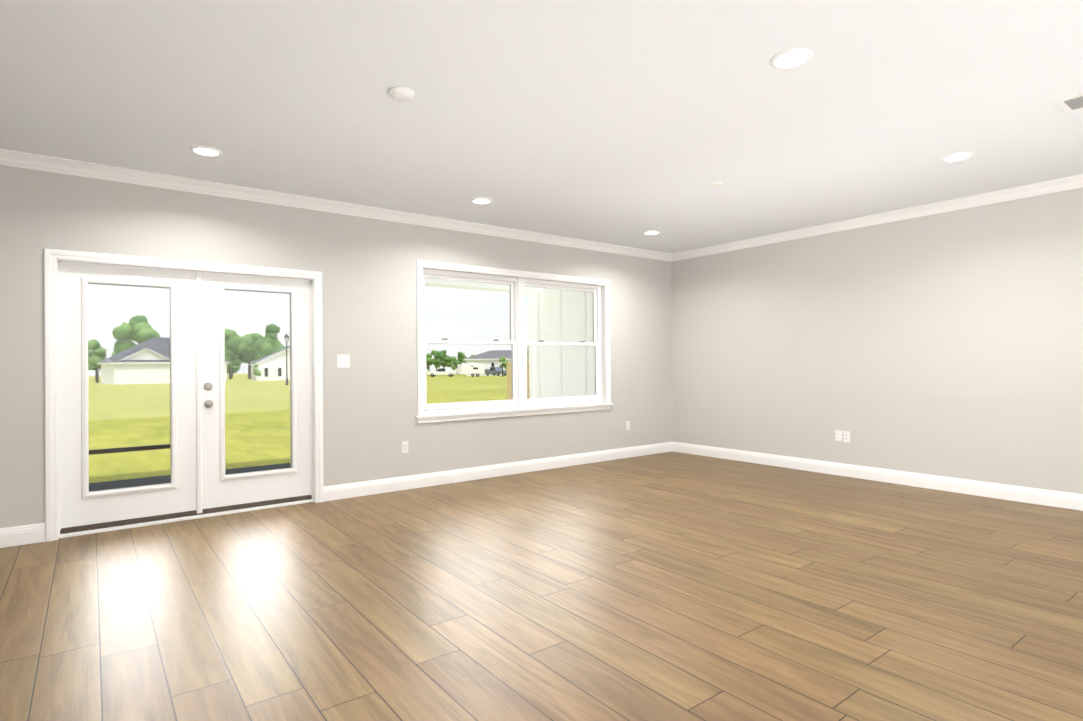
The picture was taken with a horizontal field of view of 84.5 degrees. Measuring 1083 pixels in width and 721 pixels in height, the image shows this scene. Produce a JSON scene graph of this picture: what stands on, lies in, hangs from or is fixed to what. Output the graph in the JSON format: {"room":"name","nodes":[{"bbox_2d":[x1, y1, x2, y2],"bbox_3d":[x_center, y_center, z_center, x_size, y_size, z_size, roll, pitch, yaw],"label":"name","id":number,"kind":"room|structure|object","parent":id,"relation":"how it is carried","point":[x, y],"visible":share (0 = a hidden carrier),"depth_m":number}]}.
{"room":"empty living room","nodes":[
{"label":"empty living room","id":0,"kind":"room"},
{"bbox_2d":[0,165,672,527],"bbox_3d":[-1.113,-0.087,6.250,7.590,2.750,0.160,0,0,-37],"label":"wall","id":1,"kind":"structure","parent":0,"point":[365,266],"depth_m":5.64},
{"bbox_2d":[0,523,44,547],"bbox_3d":[-3.742,1.233,4.137,0.459,0.136,0.016,0,0,-37],"label":"baseboard","id":2,"kind":"structure","parent":1,"relation":"attached to","point":[21,535],"depth_m":4.20},
{"bbox_2d":[44,248,323,541],"bbox_3d":[-2.845,0.244,4.950,1.959,2.105,0.218,0,0,-37],"label":"double door","id":3,"kind":"structure","parent":1,"relation":"attached to","point":[201,485],"depth_m":4.88},
{"bbox_2d":[0,149,671,260],"bbox_3d":[-1.037,-1.420,6.157,7.050,0.086,0.100,0,0,-37],"label":"crown molding","id":4,"kind":"structure","parent":1,"relation":"attached to","point":[12,158],"depth_m":5.21},
{"bbox_2d":[337,355,349,367],"bbox_3d":[-1.853,0.006,5.580,0.120,0.122,0.014,0,0,-37],"label":"switch plate","id":5,"kind":"object","parent":1,"relation":"attached to","point":[343,361],"visible":1,"depth_m":5.58},
{"bbox_2d":[401,441,407,452],"bbox_3d":[-1.361,0.864,5.946,0.072,0.117,0.010,0,0,-37],"label":"electrical outlet plate","id":6,"kind":"object","parent":1,"relation":"attached to","point":[404,444],"depth_m":5.94},
{"bbox_2d":[323,442,671,501],"bbox_3d":[-0.089,1.215,6.900,4.782,0.136,0.016,0,0,-37],"label":"baseboard","id":7,"kind":"structure","parent":1,"relation":"attached to","point":[357,489],"depth_m":6.46},
{"bbox_2d":[415,260,612,422],"bbox_3d":[-0.233,-0.197,6.895,2.723,1.658,0.194,0,0,-37],"label":"window","id":8,"kind":"structure","parent":1,"relation":"attached to","point":[519,403],"depth_m":6.89},
{"bbox_2d":[626,421,629,429],"bbox_3d":[1.135,0.852,7.834,0.072,0.117,0.010,0,0,-37],"label":"electrical outlet plate","id":9,"kind":"object","parent":1,"relation":"attached to","point":[627,422],"depth_m":7.83},
{"bbox_2d":[0,451,1082,720],"bbox_3d":[1.483,1.314,2.826,7.590,0.120,8.470,0,0,-37],"label":"floor","id":10,"kind":"structure","parent":0,"point":[672,585],"depth_m":3.07},
{"bbox_2d":[0,0,1082,253],"bbox_3d":[1.421,-1.595,2.890,7.590,0.200,8.600,0,0,-37],"label":"ceiling","id":11,"kind":"structure","parent":0,"point":[622,122],"depth_m":3.43},
{"bbox_2d":[190,145,221,155],"bbox_3d":[-2.321,-1.455,4.125,0.189,0.011,0.213,0,0,-37],"label":"recessed light","id":12,"kind":"object","parent":11,"relation":"in","point":[192,148],"depth_m":4.10},
{"bbox_2d":[388,86,414,101],"bbox_3d":[-0.769,-1.457,3.284,0.144,0.039,0.144,0,0,-40],"label":"smoke detector","id":13,"kind":"object","parent":11,"relation":"attached to","point":[401,94],"depth_m":3.25},
{"bbox_2d":[471,197,491,203],"bbox_3d":[-0.548,-1.464,5.443,0.196,0.011,0.202,0,0,-37],"label":"recessed light","id":14,"kind":"object","parent":11,"relation":"in","point":[472,200],"depth_m":5.41},
{"bbox_2d":[643,230,659,234],"bbox_3d":[1.259,-1.472,6.836,0.195,0.011,0.205,0,0,-37],"label":"recessed light","id":15,"kind":"object","parent":11,"relation":"in","point":[650,230],"depth_m":6.81},
{"bbox_2d":[709,182,723,185],"bbox_3d":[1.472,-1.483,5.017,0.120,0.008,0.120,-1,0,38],"label":"smoke detector","id":16,"kind":"object","parent":11,"relation":"attached to","point":[713,183],"depth_m":5.00},
{"bbox_2d":[770,48,812,68],"bbox_3d":[1.227,-1.488,2.929,0.199,0.012,0.195,0,0,-37],"label":"recessed light","id":17,"kind":"object","parent":11,"relation":"in","point":[790,60],"depth_m":2.93},
{"bbox_2d":[941,152,972,161],"bbox_3d":[3.048,-1.496,4.368,0.211,0.011,0.191,0,0,-37],"label":"recessed light","id":18,"kind":"object","parent":11,"relation":"in","point":[970,154],"depth_m":4.34},
{"bbox_2d":[1055,94,1082,112],"bbox_3d":[3.206,-1.504,3.381,0.270,0.010,0.402,0,0,-37],"label":"ceiling vent","id":19,"kind":"object","parent":11,"relation":"in","point":[1071,104],"visible":1,"depth_m":3.48},
{"bbox_2d":[671,187,1082,493],"bbox_3d":[4.444,-0.135,5.061,0.160,2.750,8.440,0,0,-37],"label":"wall","id":20,"kind":"structure","parent":0,"point":[948,344],"depth_m":5.99},
{"bbox_2d":[835,430,841,440],"bbox_3d":[3.243,0.820,6.513,0.009,0.117,0.072,0,0,-37],"label":"electrical outlet plate","id":21,"kind":"object","parent":20,"relation":"attached to","point":[838,437],"depth_m":6.51},
{"bbox_2d":[841,430,849,442],"bbox_3d":[3.296,0.827,6.443,0.013,0.117,0.072,0,0,-37],"label":"electrical outlet plate","id":22,"kind":"object","parent":20,"relation":"attached to","point":[846,435],"depth_m":6.45},
{"bbox_2d":[670,174,1082,261],"bbox_3d":[4.281,-1.466,5.052,0.100,0.086,8.280,0,0,-37],"label":"crown molding","id":23,"kind":"structure","parent":20,"relation":"attached to","point":[1072,182],"depth_m":5.94},
{"bbox_2d":[672,442,1082,510],"bbox_3d":[4.336,1.173,5.067,0.016,0.136,8.280,0,0,-37],"label":"baseboard","id":24,"kind":"structure","parent":20,"relation":"attached to","point":[1073,501],"depth_m":5.98},
{"label":"outside","id":25,"kind":"structure","parent":0,"visible":0},
{"bbox_2d":[88,370,506,482],"bbox_3d":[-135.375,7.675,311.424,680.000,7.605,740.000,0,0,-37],"label":"lawn","id":26,"kind":"structure","parent":25,"point":[98,465],"depth_m":19.00},
{"bbox_2d":[98,337,230,384],"bbox_3d":[-59.806,0.196,94.756,15.900,7.749,14.100,0,0,-43],"label":"house","id":27,"kind":"structure","parent":26,"relation":"on","point":[151,376],"depth_m":87.98},
{"bbox_2d":[59,463,290,538],"bbox_3d":[-4.600,1.500,5.458,13.500,0.225,2.810,0,0,-37],"label":"porch","id":28,"kind":"object","parent":26,"relation":"on","point":[130,482],"depth_m":6.92},
{"bbox_2d":[89,444,169,454],"bbox_3d":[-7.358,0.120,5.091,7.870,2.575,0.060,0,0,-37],"label":"rail","id":29,"kind":"object","parent":28,"relation":"on","point":[136,448],"depth_m":6.97},
{"bbox_2d":[249,345,289,380],"bbox_3d":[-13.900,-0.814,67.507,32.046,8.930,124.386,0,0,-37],"label":"house","id":30,"kind":"structure","parent":26,"relation":"on","point":[277,367],"depth_m":102.44},
{"bbox_2d":[88,315,473,382],"bbox_3d":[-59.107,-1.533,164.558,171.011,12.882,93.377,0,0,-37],"label":"tree","id":31,"kind":"object","parent":26,"relation":"on","point":[270,341],"depth_m":127.55},
{"bbox_2d":[284,333,289,384],"bbox_3d":[-28.093,-0.152,65.765,0.589,5.720,0.680,0,0,-37],"label":"street lamp post","id":32,"kind":"object","parent":26,"relation":"on","point":[286,337],"depth_m":65.69},
{"bbox_2d":[253,357,507,376],"bbox_3d":[-16.652,1.141,97.721,62.533,3.676,31.763,0,0,-37],"label":"shrubs","id":33,"kind":"object","parent":26,"relation":"on","point":[259,373],"depth_m":107.55},
{"bbox_2d":[427,368,456,376],"bbox_3d":[-19.834,2.383,119.336,5.700,1.800,2.030,0,0,-2],"label":"pickup truck","id":34,"kind":"object","parent":26,"relation":"on","point":[439,372],"depth_m":118.39},
{"bbox_2d":[451,363,484,376],"bbox_3d":[-14.135,1.772,114.685,6.300,2.720,2.320,0,0,-7],"label":"trailer","id":35,"kind":"object","parent":26,"relation":"on","point":[471,370],"depth_m":113.78},
{"bbox_2d":[424,278,541,293],"bbox_3d":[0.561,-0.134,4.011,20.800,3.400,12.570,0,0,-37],"label":"soffit","id":36,"kind":"structure","parent":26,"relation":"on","point":[465,284],"depth_m":9.77},
{"bbox_2d":[464,350,511,375],"bbox_3d":[-7.167,0.791,131.830,19.900,6.124,12.450,0,0,-7],"label":"house","id":37,"kind":"structure","parent":26,"relation":"on","point":[482,359],"depth_m":126.30},
{"bbox_2d":[485,367,505,375],"bbox_3d":[-9.309,2.221,121.643,2.030,1.800,5.700,0,0,-42],"label":"pickup","id":38,"kind":"object","parent":26,"relation":"on","point":[494,371],"depth_m":120.72},
{"bbox_2d":[506,362,529,399],"bbox_3d":[3.631,0.878,16.843,0.110,1.768,16.431,0,0,-37],"label":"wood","id":39,"kind":"object","parent":26,"relation":"on","point":[509,379],"depth_m":23.15},
{"bbox_2d":[527,347,528,362],"bbox_3d":[5.482,-0.239,51.262,14.000,5.525,11.000,0,0,-7],"label":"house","id":40,"kind":"structure","parent":26,"relation":"on","point":[527,354],"depth_m":51.74},
{"bbox_2d":[529,288,594,397],"bbox_3d":[3.287,-0.050,11.572,6.530,3.250,3.022,0,0,-37],"label":"wall","id":41,"kind":"structure","parent":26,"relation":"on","point":[560,356],"depth_m":10.10}
]}

